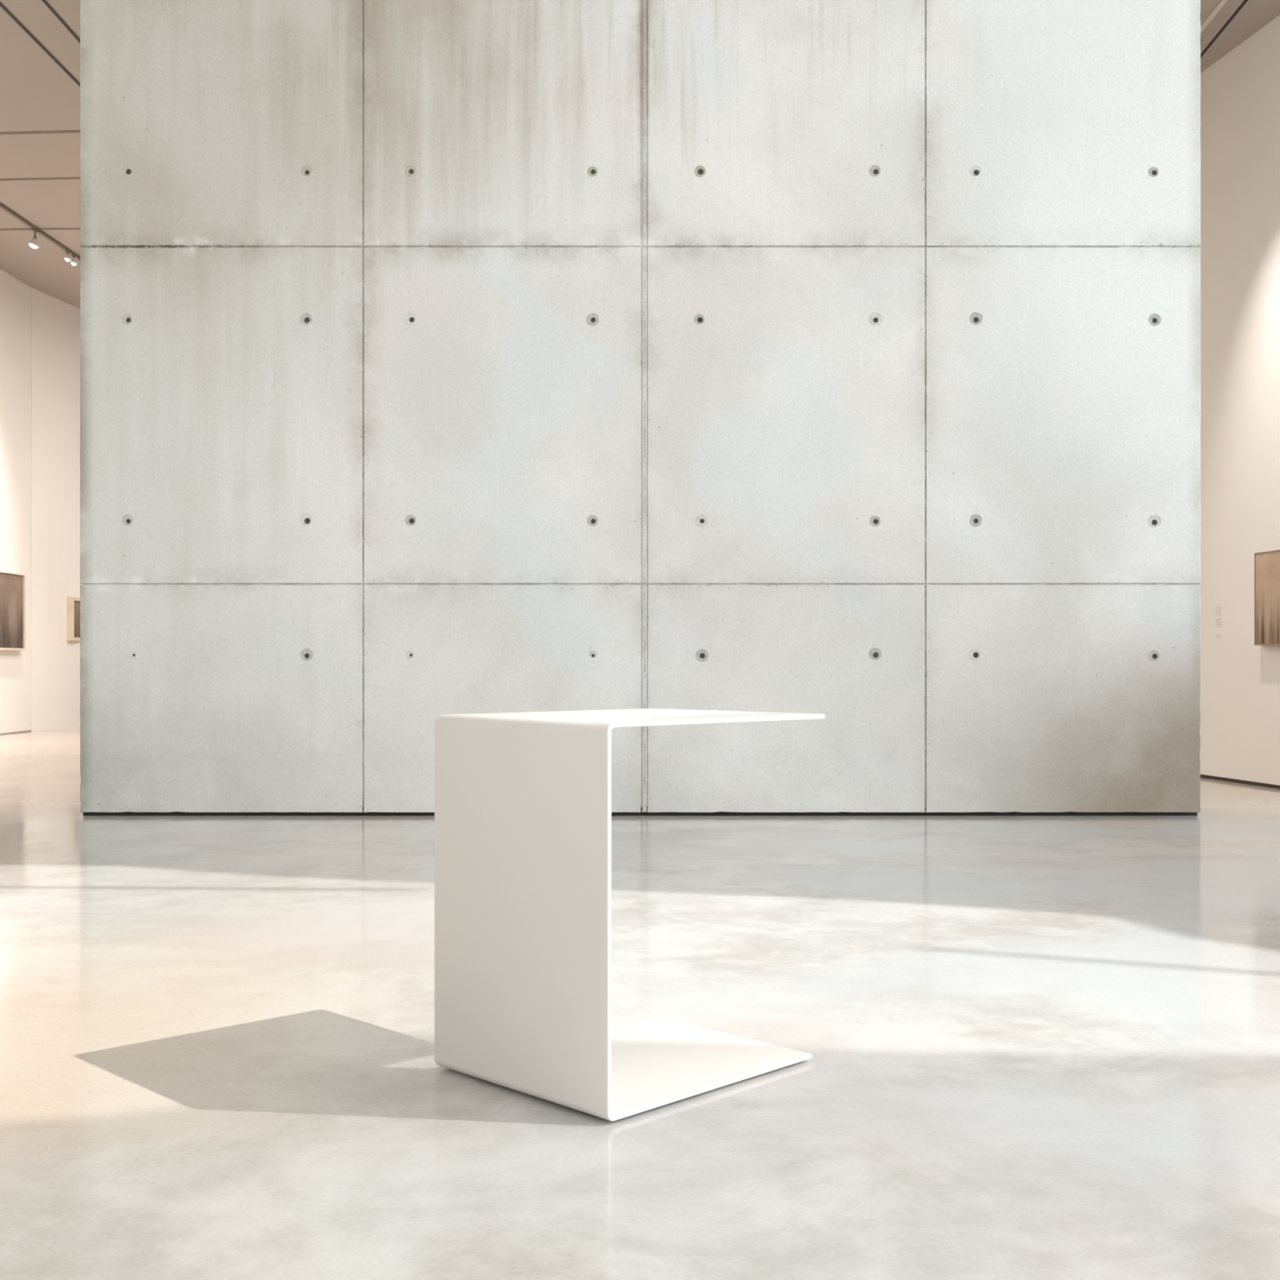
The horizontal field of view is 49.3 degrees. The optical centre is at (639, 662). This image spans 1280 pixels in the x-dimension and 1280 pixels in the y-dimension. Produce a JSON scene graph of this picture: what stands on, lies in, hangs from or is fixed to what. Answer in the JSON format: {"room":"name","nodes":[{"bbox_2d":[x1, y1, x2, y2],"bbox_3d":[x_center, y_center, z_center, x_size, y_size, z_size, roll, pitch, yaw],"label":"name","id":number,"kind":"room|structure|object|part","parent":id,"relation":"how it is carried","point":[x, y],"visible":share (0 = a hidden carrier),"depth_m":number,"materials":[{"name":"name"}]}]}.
{"room":"museum","nodes":[
{"label":"museum","id":0,"kind":"room"},
{"bbox_2d":[0,268,31,733],"bbox_3d":[-5.233,-2.426,2.718,0.300,6.000,17.836,0,0,0],"label":"wall","id":1,"kind":"structure","parent":0,"point":[15,295],"depth_m":11.34,"materials":[{"name":"paint"}]},
{"bbox_2d":[0,571,25,650],"bbox_3d":[-5.053,-0.408,10.838,0.052,0.620,1.136,0,0,0],"label":"framed painting","id":2,"kind":"object","parent":1,"relation":"attached to","point":[12,585],"visible":1,"depth_m":11.20,"materials":[{"name":"brown wood"}]},
{"bbox_2d":[0,729,31,734],"bbox_3d":[-5.106,0.569,2.768,0.053,0.010,17.736,0,0,0],"label":"baseboard","id":3,"kind":"structure","parent":1,"relation":"attached to","point":[29,730],"depth_m":11.35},
{"bbox_2d":[31,288,83,731],"bbox_3d":[-4.941,-1.377,13.137,0.300,3.900,2.999,0,0,11],"label":"wall","id":4,"kind":"structure","parent":0,"point":[55,322],"depth_m":11.94,"materials":[{"name":"paint"}]},
{"bbox_2d":[66,596,79,640],"bbox_3d":[-4.959,-0.380,12.370,0.055,0.380,0.500,0,0,0],"label":"framed picture","id":5,"kind":"object","parent":4,"relation":"attached to","point":[73,603],"visible":0.46,"depth_m":12.13,"materials":[{"name":"brown wood"}]},
{"bbox_2d":[0,727,1279,1279],"bbox_3d":[2.450,0.633,4.250,16.100,0.120,21.500,0,0,0],"label":"floor","id":6,"kind":"structure","parent":0,"point":[1041,1047],"depth_m":2.02,"materials":[{"name":"concrete"}]},
{"bbox_2d":[434,708,825,1121],"bbox_3d":[-0.012,0.324,1.979,0.419,0.500,0.366,0,0,-45],"label":"side table","id":7,"kind":"object","parent":6,"relation":"on","point":[522,800],"visible":1,"depth_m":1.84,"materials":[{"name":"white metal"}]},
{"bbox_3d":[-0.160,0.322,1.846,0.348,0.496,0.013,0,0,44],"label":"panel","id":8,"kind":"part","parent":7,"relation":"part of","materials":[{"name":"white metal"}]},
{"bbox_3d":[-0.017,0.566,1.988,0.400,0.007,0.347,0,0,-45],"label":"plate","id":9,"kind":"part","parent":7,"relation":"part of","materials":[{"name":"white metal"}]},
{"bbox_2d":[0,0,1279,308],"bbox_3d":[-0.425,-3.116,10.260,10.050,0.442,9.280,0,0,0],"label":"ceiling","id":10,"kind":"structure","parent":0,"point":[37,94],"depth_m":7.96,"materials":[{"name":"paint"}]},
{"bbox_2d":[0,1,79,86],"bbox_3d":[-2.986,-3.077,6.963,0.017,0.006,1.546,0,0,0],"label":"trim","id":11,"kind":"structure","parent":10,"relation":"attached to","point":[2,5],"depth_m":6.93,"materials":[{"name":"metal"}]},
{"bbox_2d":[0,129,79,134],"bbox_3d":[-3.497,-3.089,8.123,0.995,0.030,0.030,0,0,7],"label":"trim","id":12,"kind":"structure","parent":10,"relation":"attached to","point":[78,131],"depth_m":8.12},
{"bbox_2d":[0,177,79,181],"bbox_3d":[-3.843,-3.098,8.928,1.094,0.032,0.030,0,0,7],"label":"trim","id":13,"kind":"structure","parent":10,"relation":"attached to","point":[55,178],"depth_m":8.92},
{"bbox_2d":[0,227,79,230],"bbox_3d":[-4.303,-3.109,9.997,1.209,0.035,0.030,0,0,6],"label":"trim","id":14,"kind":"structure","parent":10,"relation":"attached to","point":[49,228],"depth_m":9.99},
{"bbox_2d":[0,202,79,260],"bbox_3d":[-4.353,-3.100,8.868,0.024,0.022,6.047,0,0,2],"label":"track","id":15,"kind":"object","parent":10,"relation":"attached to","point":[2,206],"visible":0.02,"depth_m":9.95,"materials":[{"name":"black metal"}]},
{"bbox_2d":[28,228,39,248],"bbox_3d":[-4.328,-3.025,9.954,0.073,0.135,0.075,0,0,0],"label":"track light","id":16,"kind":"object","parent":15,"relation":"attached to","point":[33,243],"visible":1,"depth_m":9.94,"materials":[{"name":"white metal"}]},
{"bbox_2d":[64,251,72,261],"bbox_3d":[-4.312,-3.057,10.506,0.050,0.072,0.070,0,0,0],"label":"track light","id":17,"kind":"object","parent":15,"relation":"attached to","point":[68,257],"visible":1,"depth_m":10.49,"materials":[{"name":"white metal"}]},
{"bbox_2d":[70,255,78,266],"bbox_3d":[-4.309,-3.057,10.615,0.050,0.072,0.070,0,0,0],"label":"track light","id":18,"kind":"object","parent":15,"relation":"attached to","point":[73,262],"visible":1,"depth_m":10.60,"materials":[{"name":"white metal"}]},
{"bbox_2d":[41,0,79,43],"bbox_3d":[-2.767,-3.072,6.675,0.015,0.006,1.176,0,0,0],"label":"trim","id":19,"kind":"structure","parent":10,"relation":"attached to","point":[45,2],"depth_m":6.67,"materials":[{"name":"metal"}]},
{"bbox_2d":[1200,0,1227,32],"bbox_3d":[2.598,-2.940,6.326,0.022,0.013,0.688,0,0,2],"label":"trim","id":20,"kind":"structure","parent":10,"relation":"attached to","point":[1222,2],"depth_m":6.32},
{"bbox_2d":[1200,0,1248,57],"bbox_3d":[2.704,-2.940,6.465,0.013,0.007,0.994,0,0,3],"label":"track","id":21,"kind":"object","parent":10,"relation":"attached to","point":[1243,3],"depth_m":6.45,"materials":[{"name":"metal"}]},
{"bbox_2d":[80,0,1200,815],"bbox_3d":[0.001,-2.426,5.400,4.183,6.000,0.402,0,0,0],"label":"wall","id":22,"kind":"structure","parent":0,"point":[839,360],"depth_m":5.20,"materials":[{"name":"concrete"}]},
{"bbox_2d":[1196,14,1279,785],"bbox_3d":[2.470,-1.383,9.832,0.300,3.888,8.576,0,0,-9],"label":"wall","id":23,"kind":"structure","parent":0,"point":[1240,100],"depth_m":6.64,"materials":[{"name":"paint"}]},
{"bbox_2d":[1215,606,1221,637],"bbox_3d":[2.821,-0.196,6.798,0.001,0.150,0.044,0,0,-9],"label":"wall text","id":24,"kind":"object","parent":23,"relation":"attached to","point":[1217,606],"depth_m":6.80,"materials":[{"name":"grey plastic"}]},
{"bbox_2d":[1200,773,1279,789],"bbox_3d":[2.381,0.565,9.817,0.120,0.016,8.576,0,0,-9],"label":"baseboard","id":25,"kind":"structure","parent":23,"relation":"attached to","point":[1257,784],"depth_m":6.61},
{"bbox_2d":[1254,550,1279,644],"bbox_3d":[2.910,-0.293,6.138,0.038,0.426,0.625,0,0,-9],"label":"canvas painting","id":26,"kind":"object","parent":23,"relation":"attached to","point":[1267,564],"visible":1,"depth_m":6.35}
]}

